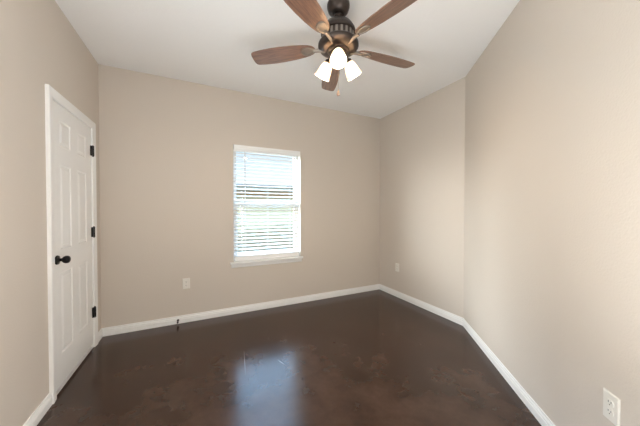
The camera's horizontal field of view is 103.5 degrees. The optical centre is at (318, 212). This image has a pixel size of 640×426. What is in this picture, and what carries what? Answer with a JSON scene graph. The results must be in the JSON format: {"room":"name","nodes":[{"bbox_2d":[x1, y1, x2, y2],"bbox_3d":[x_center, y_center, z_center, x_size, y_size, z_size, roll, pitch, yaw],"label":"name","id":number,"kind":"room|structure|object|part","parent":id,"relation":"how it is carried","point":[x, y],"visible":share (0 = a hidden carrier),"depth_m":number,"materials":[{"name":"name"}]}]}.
{"room":"empty bedroom","nodes":[
{"label":"empty bedroom","id":0,"kind":"room"},
{"bbox_2d":[0,0,100,425],"bbox_3d":[-1.508,-0.097,0.960,0.120,2.740,3.450,0,1,-26],"label":"wall","id":1,"kind":"structure","parent":0,"point":[39,46],"depth_m":1.46,"materials":[{"name":"beige paint"}]},
{"bbox_2d":[23,392,51,425],"bbox_3d":[-1.232,1.237,0.557,0.014,0.083,2.452,0,1,-26],"label":"baseboard","id":2,"kind":"structure","parent":1,"relation":"attached to","point":[37,415],"depth_m":1.54,"materials":[{"name":"white paint"}]},
{"bbox_2d":[45,84,97,403],"bbox_3d":[-1.940,0.208,2.028,0.022,2.100,0.838,0,1,-26],"label":"trim","id":3,"kind":"structure","parent":1,"relation":"attached to","point":[51,94],"depth_m":1.68,"materials":[{"name":"white paint"}]},
{"bbox_2d":[53,100,95,389],"bbox_3d":[-1.934,0.223,2.038,0.107,2.002,0.720,0,1,-26],"label":"door","id":4,"kind":"structure","parent":1,"relation":"in","point":[73,150],"depth_m":1.97,"materials":[{"name":"white paint"}]},
{"bbox_3d":[-1.785,0.327,1.769,0.072,0.065,0.065,0,1,-26],"label":"knob","id":5,"kind":"part","parent":4,"relation":"part of","materials":[{"name":"black metal"}]},
{"bbox_2d":[98,328,102,341],"bbox_3d":[-2.159,1.211,2.490,0.014,0.083,0.160,0,1,-26],"label":"baseboard","id":6,"kind":"structure","parent":1,"relation":"attached to","point":[100,333],"depth_m":2.49,"materials":[{"name":"white paint"}]},
{"bbox_2d":[98,64,379,327],"bbox_3d":[-0.630,-0.130,3.383,3.799,2.740,0.160,0,1,-26],"label":"wall","id":7,"kind":"structure","parent":0,"point":[166,144],"depth_m":2.97,"materials":[{"name":"beige paint"}]},
{"bbox_2d":[183,278,189,288],"bbox_3d":[-1.508,0.806,2.881,0.075,0.121,0.008,0,1,-26],"label":"wall outlet","id":8,"kind":"object","parent":7,"relation":"attached to","point":[186,281],"visible":1,"depth_m":2.88,"materials":[{"name":"white plastic"}]},
{"bbox_2d":[102,284,378,336],"bbox_3d":[-0.602,1.200,3.318,3.539,0.083,0.014,0,1,-26],"label":"baseboard","id":9,"kind":"structure","parent":7,"relation":"attached to","point":[126,328],"depth_m":3.06,"materials":[{"name":"white paint"}]},
{"bbox_2d":[230,149,302,267],"bbox_3d":[-0.676,-0.086,3.340,0.952,1.516,0.189,0,1,-26],"label":"window","id":10,"kind":"structure","parent":7,"relation":"in","point":[235,264],"depth_m":3.33,"materials":[{"name":"white plastic"}]},
{"bbox_3d":[-0.705,-0.465,3.407,0.820,0.700,0.024,0,1,-26],"label":"sash","id":11,"kind":"part","parent":10,"relation":"part of","materials":[{"name":"white plastic"}]},
{"bbox_3d":[-0.692,0.207,3.390,0.820,0.735,0.026,0,1,-26],"label":"sash","id":12,"kind":"part","parent":10,"relation":"part of","materials":[{"name":"white plastic"}]},
{"bbox_2d":[233,144,299,260],"bbox_3d":[-0.657,-0.122,3.312,0.868,1.442,0.085,0,1,-26],"label":"window blind","id":13,"kind":"object","parent":10,"relation":"attached to","point":[235,147],"visible":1,"depth_m":3.29,"materials":[{"name":"white plastic"}]},
{"bbox_3d":[-0.927,-0.127,3.197,0.003,1.331,0.058,0,1,-26],"label":"ladder cord","id":14,"kind":"part","parent":13,"relation":"part of","materials":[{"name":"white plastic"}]},
{"bbox_3d":[-0.663,0.567,3.333,0.858,0.064,0.052,0,1,-26],"label":"rail","id":15,"kind":"part","parent":13,"relation":"part of","materials":[{"name":"white plastic"}]},
{"bbox_3d":[-0.662,0.614,3.319,0.952,0.024,0.122,0,1,-26],"label":"sill","id":16,"kind":"part","parent":10,"relation":"part of","materials":[{"name":"white paint"}]},
{"bbox_2d":[55,0,519,118],"bbox_3d":[0.215,-1.526,0.885,4.739,0.120,5.360,0,1,-26],"label":"ceiling","id":17,"kind":"structure","parent":0,"point":[205,42],"depth_m":2.20,"materials":[{"name":"white paint"}]},
{"bbox_2d":[251,0,416,95],"bbox_3d":[0.184,-1.156,1.802,1.234,0.645,1.273,0,1,-26],"label":"ceiling fan","id":18,"kind":"object","parent":17,"relation":"hanging from","point":[338,41],"visible":1,"depth_m":1.73,"materials":[{"name":"brown wood"}]},
{"bbox_3d":[-0.262,-1.185,1.887,0.493,0.006,0.142,0,-11,13],"label":"blade","id":19,"kind":"part","parent":18,"relation":"part of","materials":[{"name":"brown wood"}]},
{"bbox_3d":[-0.075,-1.179,1.437,0.142,0.006,0.493,-14,-6,31],"label":"blade","id":20,"kind":"part","parent":18,"relation":"part of","materials":[{"name":"brown wood"}]},
{"bbox_3d":[0.033,-1.039,1.862,0.114,0.136,0.124,0,1,-26],"label":"lamp shade","id":21,"kind":"part","parent":18,"relation":"part of","materials":[{"name":"white glass"}]},
{"bbox_3d":[0.108,-1.189,2.204,0.142,0.006,0.493,12,0,-5],"label":"blade","id":22,"kind":"part","parent":18,"relation":"part of","materials":[{"name":"brown wood"}]},
{"bbox_3d":[0.131,-1.051,1.683,0.051,0.072,0.057,0,1,-26],"label":"light bulb","id":23,"kind":"part","parent":18,"relation":"part of","materials":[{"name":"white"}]},
{"bbox_3d":[0.127,-1.036,1.665,0.114,0.136,0.124,0,1,-26],"label":"lamp shade","id":24,"kind":"part","parent":18,"relation":"part of","materials":[{"name":"white glass"}]},
{"bbox_3d":[0.253,-1.039,1.846,0.128,0.136,0.114,0,1,-26],"label":"lamp shade","id":25,"kind":"part","parent":18,"relation":"part of","materials":[{"name":"white glass"}]},
{"bbox_3d":[0.410,-1.179,1.476,0.142,0.006,0.493,-16,11,-39],"label":"blade","id":26,"kind":"part","parent":18,"relation":"part of","materials":[{"name":"brown wood"}]},
{"bbox_3d":[0.524,-1.185,1.949,0.493,0.006,0.142,0,13,-23],"label":"blade","id":27,"kind":"part","parent":18,"relation":"part of","materials":[{"name":"brown wood"}]},
{"bbox_2d":[37,289,540,425],"bbox_3d":[0.215,1.334,0.924,4.739,0.120,5.360,0,1,-26],"label":"floor","id":28,"kind":"structure","parent":0,"point":[378,357],"depth_m":1.98,"materials":[{"name":"concrete"}]},
{"bbox_2d":[380,77,464,317],"bbox_3d":[1.373,-0.131,3.436,0.140,2.740,1.476,0,1,-26],"label":"wall","id":29,"kind":"structure","parent":0,"point":[422,142],"depth_m":3.25,"materials":[{"name":"beige paint"}]},
{"bbox_2d":[395,263,398,271],"bbox_3d":[1.161,0.803,3.720,0.008,0.121,0.075,0,1,-26],"label":"wall outlet","id":30,"kind":"object","parent":29,"relation":"attached to","point":[396,264],"visible":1,"depth_m":3.71,"materials":[{"name":"white plastic"}]},
{"bbox_2d":[379,284,462,325],"bbox_3d":[1.294,1.198,3.440,0.014,0.083,1.434,0,1,-26],"label":"baseboard","id":31,"kind":"structure","parent":29,"relation":"attached to","point":[457,319],"depth_m":3.26,"materials":[{"name":"white paint"}]},
{"bbox_2d":[463,0,639,425],"bbox_3d":[1.425,-0.105,1.548,0.140,2.740,2.587,0,1,12],"label":"wall","id":32,"kind":"structure","parent":0,"point":[552,182],"depth_m":1.38,"materials":[{"name":"beige paint"}]},
{"bbox_2d":[463,318,554,425],"bbox_3d":[1.345,1.224,1.559,0.014,0.083,2.540,0,1,12],"label":"baseboard","id":33,"kind":"structure","parent":32,"relation":"attached to","point":[543,419],"depth_m":1.81,"materials":[{"name":"white paint"}]},
{"bbox_2d":[603,387,620,425],"bbox_3d":[1.250,0.832,1.080,0.008,0.121,0.075,0,1,12],"label":"wall outlet","id":34,"kind":"object","parent":32,"relation":"attached to","point":[611,403],"visible":1,"depth_m":1.07,"materials":[{"name":"white plastic"}]},
{"bbox_2d":[606,398,613,407],"bbox_3d":[1.248,0.812,1.080,0.003,0.028,0.034,0,1,12],"label":"receptacle","id":35,"kind":"object","parent":34,"relation":"attached to","point":[609,401],"depth_m":1.08,"materials":[{"name":"white plastic"}]},
{"bbox_2d":[606,407,613,416],"bbox_3d":[1.248,0.851,1.081,0.003,0.028,0.034,0,1,12],"label":"receptacle","id":36,"kind":"object","parent":34,"relation":"attached to","point":[609,410],"depth_m":1.08,"materials":[{"name":"white plastic"}]},
{"label":"outside","id":37,"kind":"structure","parent":0,"visible":0},
{"bbox_2d":[240,248,289,253],"bbox_3d":[-8.448,1.085,32.930,65.000,0.100,59.830,0,1,-26],"label":"ground","id":38,"kind":"structure","parent":37,"point":[284,248],"depth_m":9.16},
{"bbox_2d":[236,184,292,222],"bbox_3d":[-2.860,-0.151,15.479,26.840,2.850,6.900,0,1,-26],"label":"neighbor house","id":39,"kind":"structure","parent":38,"relation":"on","point":[241,187],"depth_m":12.22,"materials":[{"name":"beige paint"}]},
{"bbox_2d":[238,221,292,251],"bbox_3d":[-1.812,0.850,9.839,12.000,1.043,0.939,0,1,-26],"label":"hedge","id":40,"kind":"object","parent":38,"relation":"on","point":[281,221],"visible":0.08,"depth_m":9.37,"materials":[{"name":"green plant"}]}
]}

